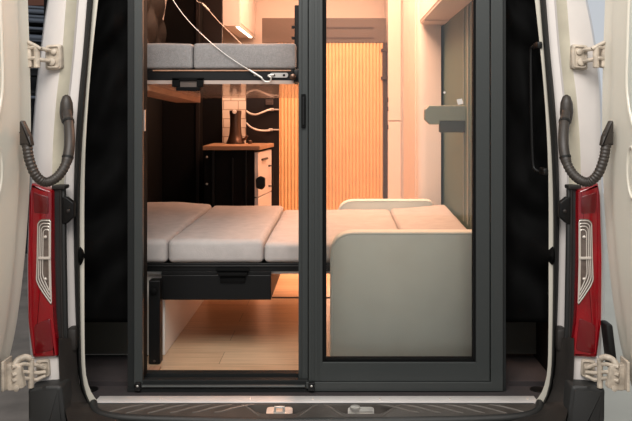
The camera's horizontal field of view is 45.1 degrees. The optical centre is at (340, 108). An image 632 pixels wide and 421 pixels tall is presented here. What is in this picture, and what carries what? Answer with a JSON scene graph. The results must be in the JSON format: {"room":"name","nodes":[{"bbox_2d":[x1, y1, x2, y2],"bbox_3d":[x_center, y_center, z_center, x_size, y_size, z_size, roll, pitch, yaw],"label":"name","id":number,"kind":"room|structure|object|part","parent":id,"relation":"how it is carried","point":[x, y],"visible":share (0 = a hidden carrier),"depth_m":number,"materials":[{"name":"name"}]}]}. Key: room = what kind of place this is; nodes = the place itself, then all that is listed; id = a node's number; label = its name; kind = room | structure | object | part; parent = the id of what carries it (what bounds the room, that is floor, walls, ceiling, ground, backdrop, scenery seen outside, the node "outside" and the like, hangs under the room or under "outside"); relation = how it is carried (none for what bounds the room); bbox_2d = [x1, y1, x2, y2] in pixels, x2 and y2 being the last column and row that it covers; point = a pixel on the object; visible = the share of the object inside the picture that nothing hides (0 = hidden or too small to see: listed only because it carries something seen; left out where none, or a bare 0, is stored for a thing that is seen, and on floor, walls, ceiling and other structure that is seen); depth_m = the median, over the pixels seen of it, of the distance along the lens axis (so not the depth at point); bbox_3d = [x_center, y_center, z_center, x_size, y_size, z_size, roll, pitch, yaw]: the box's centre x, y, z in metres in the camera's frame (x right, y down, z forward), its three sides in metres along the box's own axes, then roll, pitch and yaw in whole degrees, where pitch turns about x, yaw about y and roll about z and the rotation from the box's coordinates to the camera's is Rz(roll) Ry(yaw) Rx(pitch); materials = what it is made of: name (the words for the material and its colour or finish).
{"room":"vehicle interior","nodes":[
{"label":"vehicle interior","id":0,"kind":"room"},
{"bbox_2d":[0,254,29,420],"bbox_3d":[-4.190,1.610,4.000,9.620,0.100,20.000,0,0,0],"label":"ground","id":1,"kind":"structure","parent":0,"point":[14,406],"depth_m":4.83,"materials":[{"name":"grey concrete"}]},
{"bbox_2d":[28,0,43,108],"bbox_3d":[-3.075,-0.050,7.691,1.310,3.220,0.518,0,0,0],"label":"storage rack","id":2,"kind":"object","parent":1,"relation":"on","point":[35,7],"visible":0.06,"depth_m":7.45,"materials":[{"name":"black metal"}]},
{"bbox_2d":[30,73,37,76],"bbox_3d":[-3.075,-0.345,7.725,1.310,0.024,0.450,0,0,0],"label":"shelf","id":3,"kind":"object","parent":2,"relation":"attached to","point":[31,74],"depth_m":7.50,"materials":[{"name":"black"}]},
{"bbox_2d":[29,30,42,34],"bbox_3d":[-3.075,-0.770,7.725,1.310,0.024,0.450,0,0,0],"label":"shelf","id":4,"kind":"object","parent":2,"relation":"attached to","point":[35,32],"depth_m":7.53,"materials":[{"name":"black metal"}]},
{"bbox_2d":[29,22,43,26],"bbox_3d":[-3.075,-0.859,7.725,1.310,0.024,0.450,0,0,0],"label":"shelf","id":5,"kind":"object","parent":2,"relation":"attached to","point":[30,24],"depth_m":7.61,"materials":[{"name":"black metal"}]},
{"bbox_2d":[0,0,631,420],"bbox_3d":[-0.077,0.237,4.030,2.344,2.635,4.740,0,0,0],"label":"camper van","id":6,"kind":"object","parent":1,"relation":"on","point":[589,129],"visible":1,"depth_m":2.40,"materials":[{"name":"white paint"}]},
{"bbox_3d":[-1.026,-0.330,1.978,0.032,0.840,0.499,0,0,4],"label":"door window panel","id":7,"kind":"part","parent":6,"relation":"part of","materials":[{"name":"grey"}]},
{"bbox_3d":[-1.110,0.019,2.032,0.227,1.895,0.761,0,0,4],"label":"door","id":8,"kind":"part","parent":6,"relation":"part of","materials":[{"name":"paint"}]},
{"bbox_3d":[-0.968,0.818,2.361,0.017,0.074,0.110,0,0,39],"label":"hinge arm","id":9,"kind":"part","parent":6,"relation":"part of","materials":[{"name":"paint"}]},
{"bbox_3d":[-0.952,-0.174,2.397,0.068,0.055,0.027,0,0,-31],"label":"hinge arm","id":10,"kind":"part","parent":6,"relation":"part of","materials":[{"name":"paint"}]},
{"bbox_2d":[28,183,58,356],"bbox_3d":[-0.945,0.512,2.430,0.091,0.553,0.050,0,0,0],"label":"tail light","id":11,"kind":"object","parent":6,"relation":"on","point":[43,242],"depth_m":2.41,"materials":[{"name":"red plastic"}]},
{"bbox_2d":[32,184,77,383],"bbox_3d":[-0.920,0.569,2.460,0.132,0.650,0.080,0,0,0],"label":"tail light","id":12,"kind":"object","parent":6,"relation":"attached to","point":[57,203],"depth_m":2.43,"materials":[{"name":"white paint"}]},
{"bbox_2d":[85,355,147,386],"bbox_3d":[-0.868,0.955,4.440,0.265,0.031,3.640,0,0,0],"label":"floor","id":13,"kind":"structure","parent":6,"relation":"attached to","point":[101,370],"depth_m":2.73,"materials":[{"name":"carpet"}]},
{"bbox_2d":[85,274,203,354],"bbox_3d":[-0.834,0.781,3.350,0.323,0.316,0.900,0,0,0],"label":"bench base","id":14,"kind":"object","parent":13,"relation":"on","point":[176,313],"visible":0.14,"depth_m":3.03,"materials":[{"name":"white laminate"}]},
{"bbox_2d":[196,0,240,43],"bbox_3d":[-0.611,-0.484,3.889,0.371,0.547,0.022,0,0,-9],"label":"steel cable","id":15,"kind":"object","parent":6,"relation":"hanging from","point":[196,0],"visible":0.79,"depth_m":3.88,"materials":[{"name":"silver metal"}]},
{"bbox_2d":[173,0,273,82],"bbox_3d":[-0.481,-0.364,2.832,0.463,0.532,0.008,0,0,0],"label":"steel cable","id":16,"kind":"object","parent":6,"relation":"hanging from","point":[251,71],"visible":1,"depth_m":2.83,"materials":[{"name":"silver metal"}]},
{"bbox_2d":[147,5,298,102],"bbox_3d":[-0.499,-0.212,3.364,0.692,0.361,1.073,0,0,0],"label":"bunk","id":17,"kind":"object","parent":16,"relation":"hanging from","point":[177,86],"visible":0.86,"depth_m":2.87,"materials":[{"name":"black metal"}]},
{"bbox_2d":[147,43,196,69],"bbox_3d":[-0.700,-0.180,3.361,0.288,0.135,1.039,0,0,0],"label":"cushion","id":18,"kind":"object","parent":17,"relation":"on","point":[160,56],"visible":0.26,"depth_m":2.84,"materials":[{"name":"grey fabric"}]},
{"bbox_3d":[-0.783,-0.062,3.378,0.123,0.061,1.044,0,0,0],"label":"edge trim","id":19,"kind":"part","parent":17,"relation":"part of","materials":[{"name":"brown wood"}]},
{"bbox_3d":[-0.571,-0.092,2.837,0.115,0.050,0.018,0,0,0],"label":"release handle","id":20,"kind":"part","parent":17,"relation":"part of","materials":[{"name":"black plastic"}]},
{"bbox_3d":[-0.511,-0.127,2.868,0.669,0.042,0.035,0,0,0],"label":"rail","id":21,"kind":"part","parent":17,"relation":"part of","materials":[{"name":"black metal"}]},
{"bbox_2d":[194,43,296,69],"bbox_3d":[-0.361,-0.180,3.360,0.386,0.135,1.039,0,0,0],"label":"cushion","id":22,"kind":"object","parent":17,"relation":"on","point":[277,56],"visible":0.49,"depth_m":2.84,"materials":[{"name":"grey fabric"}]},
{"bbox_3d":[-0.232,-0.127,2.847,0.067,0.018,0.006,0,0,0],"label":"cable plate","id":23,"kind":"part","parent":17,"relation":"part of","materials":[{"name":"metal"}]},
{"bbox_3d":[-0.179,-0.120,2.833,0.024,0.024,0.013,0,0,0],"label":"bracket knob","id":24,"kind":"part","parent":17,"relation":"part of","materials":[{"name":"brown metal"}]},
{"bbox_2d":[127,0,505,391],"bbox_3d":[-0.082,-0.012,2.599,1.279,1.971,0.111,0,0,0],"label":"sliding door","id":25,"kind":"structure","parent":6,"relation":"attached to","point":[485,370],"depth_m":2.57,"materials":[{"name":"grey metal"}]},
{"bbox_3d":[-0.395,0.931,2.552,0.547,0.008,0.008,0,0,0],"label":"draught rod","id":26,"kind":"part","parent":25,"relation":"part of","materials":[{"name":"grey metal"}]},
{"bbox_3d":[-0.127,0.007,2.580,0.015,0.115,0.020,0,0,0],"label":"finger pull","id":27,"kind":"part","parent":25,"relation":"part of","materials":[{"name":"black"}]},
{"bbox_3d":[0.197,-0.020,2.587,0.612,1.878,0.046,0,0,0],"label":"glazed sash","id":28,"kind":"part","parent":25,"relation":"part of","materials":[{"name":"grey"}]},
{"bbox_2d":[92,386,543,399],"bbox_3d":[-0.050,0.965,2.585,1.620,0.020,0.160,0,0,0],"label":"trim","id":29,"kind":"structure","parent":6,"relation":"attached to","point":[102,390],"depth_m":2.55,"materials":[{"name":"metal"}]},
{"bbox_2d":[506,354,546,385],"bbox_3d":[0.660,0.955,4.440,0.200,0.031,3.640,0,0,0],"label":"floor","id":30,"kind":"structure","parent":6,"relation":"attached to","point":[521,369],"depth_m":2.72,"materials":[{"name":"carpet"}]},
{"bbox_3d":[0.656,0.000,2.543,0.020,0.433,0.058,0,0,-42],"label":"grab rail","id":31,"kind":"part","parent":6,"relation":"part of","materials":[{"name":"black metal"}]},
{"bbox_3d":[0.649,-0.209,2.509,0.016,0.023,0.062,0,0,0],"label":"rail mount","id":32,"kind":"part","parent":6,"relation":"part of","materials":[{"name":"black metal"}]},
{"bbox_3d":[0.668,0.205,2.509,0.016,0.023,0.062,0,0,0],"label":"rail mount","id":33,"kind":"part","parent":6,"relation":"part of","materials":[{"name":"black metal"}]},
{"bbox_2d":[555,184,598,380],"bbox_3d":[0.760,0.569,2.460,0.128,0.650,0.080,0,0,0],"label":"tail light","id":34,"kind":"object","parent":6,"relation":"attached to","point":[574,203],"depth_m":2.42,"materials":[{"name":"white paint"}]},
{"bbox_2d":[571,183,600,356],"bbox_3d":[0.779,0.512,2.430,0.091,0.553,0.050,0,0,0],"label":"tail light","id":35,"kind":"object","parent":6,"relation":"on","point":[585,201],"depth_m":2.41,"materials":[{"name":"red plastic"}]},
{"bbox_3d":[0.797,-0.174,2.398,0.069,0.055,0.026,0,0,30],"label":"hinge arm","id":36,"kind":"part","parent":6,"relation":"part of","materials":[{"name":"paint"}]},
{"bbox_3d":[0.810,0.818,2.360,0.017,0.074,0.113,0,0,-42],"label":"hinge arm","id":37,"kind":"part","parent":6,"relation":"part of","materials":[{"name":"paint"}]},
{"bbox_3d":[0.956,0.019,2.032,0.227,1.895,0.761,0,0,-4],"label":"door","id":38,"kind":"part","parent":6,"relation":"part of","materials":[{"name":"paint"}]},
{"bbox_3d":[0.872,-0.330,1.978,0.032,0.840,0.499,0,0,-4],"label":"door window panel","id":39,"kind":"part","parent":6,"relation":"part of","materials":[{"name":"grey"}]},
{"bbox_2d":[25,41,40,253],"bbox_3d":[-4.600,-1.750,8.300,6.800,6.620,0.200,0,0,0],"label":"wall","id":40,"kind":"structure","parent":0,"point":[33,80],"depth_m":8.20,"materials":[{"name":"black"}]},
{"bbox_2d":[44,0,162,201],"bbox_3d":[-1.020,-0.010,4.480,0.040,1.940,3.640,0,0,0],"label":"wall","id":41,"kind":"structure","parent":0,"point":[154,106],"depth_m":4.08,"materials":[{"name":"black laminate"}]},
{"bbox_2d":[85,322,127,353],"bbox_3d":[-0.879,0.821,2.878,0.177,0.203,0.033,0,0,0],"label":"trim","id":42,"kind":"structure","parent":41,"relation":"attached to","point":[100,337],"depth_m":2.86,"materials":[{"name":"grey plastic"}]},
{"bbox_2d":[147,0,165,42],"bbox_3d":[-0.971,-0.600,3.750,0.057,0.680,0.900,0,0,0],"label":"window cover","id":43,"kind":"structure","parent":41,"relation":"in","point":[156,28],"depth_m":3.93,"materials":[{"name":"black fabric"}]},
{"bbox_2d":[147,274,329,369],"bbox_3d":[-0.087,0.955,4.463,1.295,0.030,3.595,0,0,0],"label":"floor","id":44,"kind":"structure","parent":0,"point":[221,334],"depth_m":3.17,"materials":[{"name":"brown wood"}]},
{"bbox_2d":[148,366,160,369],"bbox_3d":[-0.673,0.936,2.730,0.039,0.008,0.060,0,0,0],"label":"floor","id":45,"kind":"structure","parent":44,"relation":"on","point":[150,367],"depth_m":2.73,"materials":[{"name":"brown wood"}]},
{"bbox_2d":[163,0,202,203],"bbox_3d":[-0.895,-0.018,4.312,0.206,1.912,0.145,0,0,0],"label":"wardrobe","id":46,"kind":"object","parent":44,"relation":"on","point":[182,122],"visible":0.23,"depth_m":4.25,"materials":[{"name":"black laminate"}]},
{"bbox_2d":[203,0,222,203],"bbox_3d":[-0.769,-0.018,4.410,0.163,1.914,0.040,0,0,0],"label":"partition panel","id":47,"kind":"object","parent":44,"relation":"on","point":[212,29],"visible":0.11,"depth_m":4.40,"materials":[{"name":"black laminate"}]},
{"bbox_3d":[-0.742,-0.640,4.395,0.110,0.660,0.010,0,0,0],"label":"panel","id":48,"kind":"part","parent":47,"relation":"part of","materials":[{"name":"black laminate"}]},
{"bbox_2d":[147,258,329,363],"bbox_3d":[-0.233,0.758,3.309,1.525,0.360,1.061,0,0,0],"label":"frame","id":49,"kind":"object","parent":44,"relation":"on","point":[179,281],"visible":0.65,"depth_m":2.85,"materials":[{"name":"black metal"}]},
{"bbox_3d":[-0.686,0.668,2.784,0.026,0.026,0.011,0,0,0],"label":"leg knob","id":50,"kind":"part","parent":49,"relation":"part of","materials":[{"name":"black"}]},
{"bbox_3d":[-0.686,0.784,2.812,0.042,0.308,0.045,0,0,0],"label":"leg","id":51,"kind":"part","parent":49,"relation":"part of","materials":[{"name":"black metal"}]},
{"bbox_2d":[147,202,211,262],"bbox_3d":[-0.822,0.523,3.341,0.344,0.109,1.017,0,0,0],"label":"cushion","id":52,"kind":"object","parent":49,"relation":"on","point":[165,220],"visible":0.39,"depth_m":3.25,"materials":[{"name":"grey fabric"}]},
{"bbox_3d":[-0.468,0.670,3.085,0.411,0.093,0.470,0,0,0],"label":"drawer","id":53,"kind":"part","parent":49,"relation":"part of","materials":[{"name":"black metal"}]},
{"bbox_2d":[169,206,282,262],"bbox_3d":[-0.469,0.530,3.342,0.358,0.095,1.016,0,0,0],"label":"cushion","id":54,"kind":"object","parent":49,"relation":"on","point":[223,234],"visible":0.88,"depth_m":2.90,"materials":[{"name":"grey fabric"}]},
{"bbox_3d":[-0.406,0.623,2.839,0.125,0.055,0.022,0,0,0],"label":"drawer handle","id":55,"kind":"part","parent":49,"relation":"part of","materials":[{"name":"black plastic"}]},
{"bbox_3d":[-0.233,0.594,2.865,1.525,0.031,0.030,0,0,0],"label":"frame rail","id":56,"kind":"part","parent":49,"relation":"part of","materials":[{"name":"black metal"}]},
{"bbox_2d":[264,209,396,262],"bbox_3d":[-0.022,0.536,3.312,0.532,0.083,0.957,0,0,0],"label":"cushion","id":57,"kind":"object","parent":49,"relation":"on","point":[282,246],"visible":0.59,"depth_m":3.20,"materials":[{"name":"grey fabric"}]},
{"bbox_2d":[390,205,465,228],"bbox_3d":[0.388,0.529,3.332,0.283,0.098,0.997,0,0,0],"label":"cushion","id":58,"kind":"object","parent":49,"relation":"on","point":[436,216],"visible":0.34,"depth_m":3.43,"materials":[{"name":"grey fabric"}]},
{"bbox_2d":[204,148,273,207],"bbox_3d":[-0.556,0.578,4.212,0.348,0.721,0.347,0,0,0],"label":"base cabinet","id":59,"kind":"object","parent":44,"relation":"on","point":[230,176],"visible":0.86,"depth_m":4.05,"materials":[{"name":"black laminate"}]},
{"bbox_2d":[203,143,273,149],"bbox_3d":[-0.561,0.207,4.210,0.348,0.022,0.350,0,0,0],"label":"countertop","id":60,"kind":"structure","parent":59,"relation":"on","point":[214,146],"depth_m":4.04,"materials":[{"name":"brown wood"}]},
{"bbox_2d":[226,110,247,143],"bbox_3d":[-0.583,0.099,4.290,0.129,0.192,0.104,0,0,0],"label":"vase","id":61,"kind":"object","parent":60,"relation":"on","point":[235,133],"visible":0.99,"depth_m":4.26,"materials":[{"name":"brown ceramic"}]},
{"bbox_2d":[256,176,264,189],"bbox_3d":[-0.427,0.391,4.030,0.050,0.070,0.020,0,0,0],"label":"pouch","id":62,"kind":"object","parent":59,"relation":"attached to","point":[260,181],"visible":1,"depth_m":4.02,"materials":[{"name":"black fabric"}]},
{"bbox_3d":[-0.430,0.583,4.215,0.020,0.215,0.325,0,0,7],"label":"drawer","id":63,"kind":"part","parent":59,"relation":"part of","materials":[{"name":"beige laminate"}]},
{"bbox_3d":[-0.430,0.351,4.215,0.020,0.238,0.325,0,0,7],"label":"drawer","id":64,"kind":"part","parent":59,"relation":"part of","materials":[{"name":"beige laminate"}]},
{"bbox_3d":[-0.396,0.379,4.300,0.029,0.125,0.012,0,0,0],"label":"drawer handle","id":65,"kind":"part","parent":59,"relation":"part of","materials":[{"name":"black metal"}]},
{"bbox_2d":[246,98,278,205],"bbox_3d":[-0.454,0.299,4.391,0.192,1.279,0.077,0,0,0],"label":"board","id":66,"kind":"object","parent":44,"relation":"on","point":[262,114],"visible":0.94,"depth_m":4.40,"materials":[{"name":"black laminate"}]},
{"bbox_2d":[222,98,245,142],"bbox_3d":[-0.618,-0.050,4.415,0.136,0.580,0.030,0,0,0],"label":"tile backsplash","id":67,"kind":"structure","parent":66,"relation":"attached to","point":[228,104],"depth_m":4.40,"materials":[{"name":"white tile"}]},
{"bbox_2d":[266,100,272,104],"bbox_3d":[-0.414,-0.039,4.394,0.043,0.032,0.012,0,0,0],"label":"socket","id":68,"kind":"object","parent":66,"relation":"attached to","point":[268,102],"depth_m":4.39,"materials":[{"name":"brown"}]},
{"bbox_2d":[272,297,329,297],"bbox_3d":[-0.110,0.938,3.783,1.220,0.004,0.015,0,0,0],"label":"trim","id":69,"kind":"structure","parent":44,"relation":"on","point":[272,297],"depth_m":3.77,"materials":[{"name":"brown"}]},
{"bbox_2d":[262,18,386,211],"bbox_3d":[-0.107,0.170,4.997,0.822,1.538,0.065,0,0,0],"label":"door","id":70,"kind":"structure","parent":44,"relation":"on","point":[356,48],"depth_m":4.99,"materials":[{"name":"brown wood"}]},
{"bbox_3d":[0.282,-0.294,4.978,0.042,0.202,0.025,0,0,0],"label":"pull handle","id":71,"kind":"part","parent":70,"relation":"part of","materials":[{"name":"brown metal"}]},
{"bbox_3d":[0.289,0.131,4.998,0.025,1.128,0.027,0,0,0],"label":"door frame","id":72,"kind":"part","parent":70,"relation":"part of","materials":[{"name":"brown"}]},
{"bbox_2d":[338,199,432,210],"bbox_3d":[0.224,0.701,3.895,0.489,0.475,0.054,0,0,0],"label":"end panel","id":73,"kind":"object","parent":44,"relation":"on","point":[353,204],"visible":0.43,"depth_m":3.87,"materials":[{"name":"white laminate"}]},
{"bbox_2d":[385,0,402,198],"bbox_3d":[0.359,-0.015,5.095,0.121,1.909,0.370,0,0,0],"label":"tall cabinet","id":74,"kind":"object","parent":44,"relation":"on","point":[393,8],"visible":0.61,"depth_m":4.92,"materials":[{"name":"beige laminate"}]},
{"bbox_3d":[0.346,-0.443,4.923,0.084,1.034,0.015,0,0,0],"label":"cabinet door","id":75,"kind":"part","parent":74,"relation":"part of","materials":[{"name":"beige laminate"}]},
{"bbox_3d":[0.346,0.500,4.923,0.084,0.839,0.015,0,0,0],"label":"cabinet door","id":76,"kind":"part","parent":74,"relation":"part of","materials":[{"name":"beige laminate"}]},
{"bbox_2d":[330,229,471,355],"bbox_3d":[0.245,0.692,2.785,0.570,0.492,0.064,0,0,0],"label":"end panel","id":77,"kind":"object","parent":44,"relation":"on","point":[394,292],"visible":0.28,"depth_m":2.75,"materials":[{"name":"grey laminate"}]},
{"bbox_2d":[403,0,440,205],"bbox_3d":[0.463,-0.016,4.450,0.124,1.910,0.920,0,0,0],"label":"wall","id":78,"kind":"structure","parent":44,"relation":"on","point":[421,43],"depth_m":4.01,"materials":[{"name":"white paint"}]},
{"bbox_3d":[0.403,-0.015,4.690,0.003,1.850,0.380,0,0,0],"label":"cabinet door","id":79,"kind":"part","parent":78,"relation":"part of","materials":[{"name":"beige laminate"}]},
{"bbox_3d":[0.403,-0.015,4.295,0.003,1.850,0.390,0,0,0],"label":"cabinet door","id":80,"kind":"part","parent":78,"relation":"part of","materials":[{"name":"beige laminate"}]},
{"bbox_2d":[223,0,441,43],"bbox_3d":[-0.120,-0.018,5.330,1.760,1.914,0.040,0,0,0],"label":"wall","id":81,"kind":"structure","parent":0,"point":[263,8],"depth_m":5.31,"materials":[{"name":"beige paint"}]},
{"bbox_2d":[603,194,631,420],"bbox_3d":[4.810,1.610,8.100,8.380,0.100,11.800,0,0,0],"label":"ground","id":82,"kind":"structure","parent":0,"point":[618,404],"depth_m":4.21,"materials":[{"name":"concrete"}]},
{"bbox_3d":[-0.120,-1.000,4.460,1.840,0.040,3.680,0,0,0],"label":"ceiling","id":83,"kind":"structure","parent":0,"visible":0},
{"bbox_2d":[79,0,127,321],"bbox_3d":[-0.833,-0.114,2.579,0.117,1.717,0.235,0,0,31],"label":"curtain","id":84,"kind":"object","parent":83,"relation":"hanging from","point":[104,255],"visible":0.81,"depth_m":2.62,"materials":[{"name":"black fabric"}]},
{"bbox_2d":[223,0,254,37],"bbox_3d":[-0.649,-0.731,4.890,0.111,0.488,0.780,0,0,0],"label":"upper cabinet","id":85,"kind":"object","parent":83,"relation":"attached to","point":[238,15],"visible":0.87,"depth_m":4.62,"materials":[{"name":"beige laminate"}]},
{"bbox_3d":[-0.596,-0.740,4.890,0.004,0.460,0.760,0,0,0],"label":"cabinet door","id":86,"kind":"part","parent":85,"relation":"part of","materials":[{"name":"beige laminate"}]},
{"bbox_2d":[506,0,553,321],"bbox_3d":[0.667,-0.114,2.580,0.116,1.718,0.244,0,0,-32],"label":"curtain","id":87,"kind":"object","parent":83,"relation":"hanging from","point":[529,255],"visible":0.74,"depth_m":2.62,"materials":[{"name":"black fabric"}]},
{"bbox_3d":[0.780,-0.010,4.460,0.040,1.940,3.680,0,0,0],"label":"wall","id":88,"kind":"structure","parent":0,"visible":0},
{"bbox_2d":[419,0,471,24],"bbox_3d":[0.583,-0.708,3.440,0.347,0.534,1.080,0,0,0],"label":"upper cabinet","id":89,"kind":"object","parent":88,"relation":"attached to","point":[431,12],"visible":0.48,"depth_m":3.56,"materials":[{"name":"beige laminate"}]},
{"bbox_3d":[0.412,-0.710,3.700,0.004,0.500,0.540,0,0,0],"label":"cabinet door","id":90,"kind":"part","parent":89,"relation":"part of","materials":[{"name":"beige laminate"}]},
{"bbox_2d":[441,1,471,228],"bbox_3d":[0.646,0.247,4.130,0.223,1.384,2.300,0,0,0],"label":"wall panel","id":91,"kind":"object","parent":88,"relation":"attached to","point":[456,34],"visible":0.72,"depth_m":3.52,"materials":[{"name":"grey"}]},
{"bbox_2d":[424,106,464,131],"bbox_3d":[0.472,0.043,3.325,0.214,0.117,0.050,0,0,0],"label":"bracket","id":92,"kind":"object","parent":91,"relation":"attached to","point":[449,118],"visible":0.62,"depth_m":3.30,"materials":[{"name":"grey plastic"}]},
{"bbox_3d":[0.471,0.026,3.325,0.213,0.082,0.050,0,0,0],"label":"arm plate","id":93,"kind":"part","parent":92,"relation":"part of","materials":[{"name":"grey plastic"}]},
{"bbox_2d":[506,322,535,353],"bbox_3d":[0.693,0.821,2.878,0.151,0.203,0.033,0,0,0],"label":"trim","id":94,"kind":"structure","parent":88,"relation":"attached to","point":[520,336],"depth_m":2.86,"materials":[{"name":"grey plastic"}]},
{"bbox_2d":[533,322,547,371],"bbox_3d":[0.747,-0.010,2.780,0.024,1.920,0.360,0,0,0],"label":"trim","id":95,"kind":"structure","parent":88,"relation":"attached to","point":[541,355],"depth_m":2.77,"materials":[{"name":"black plastic"}]}
]}

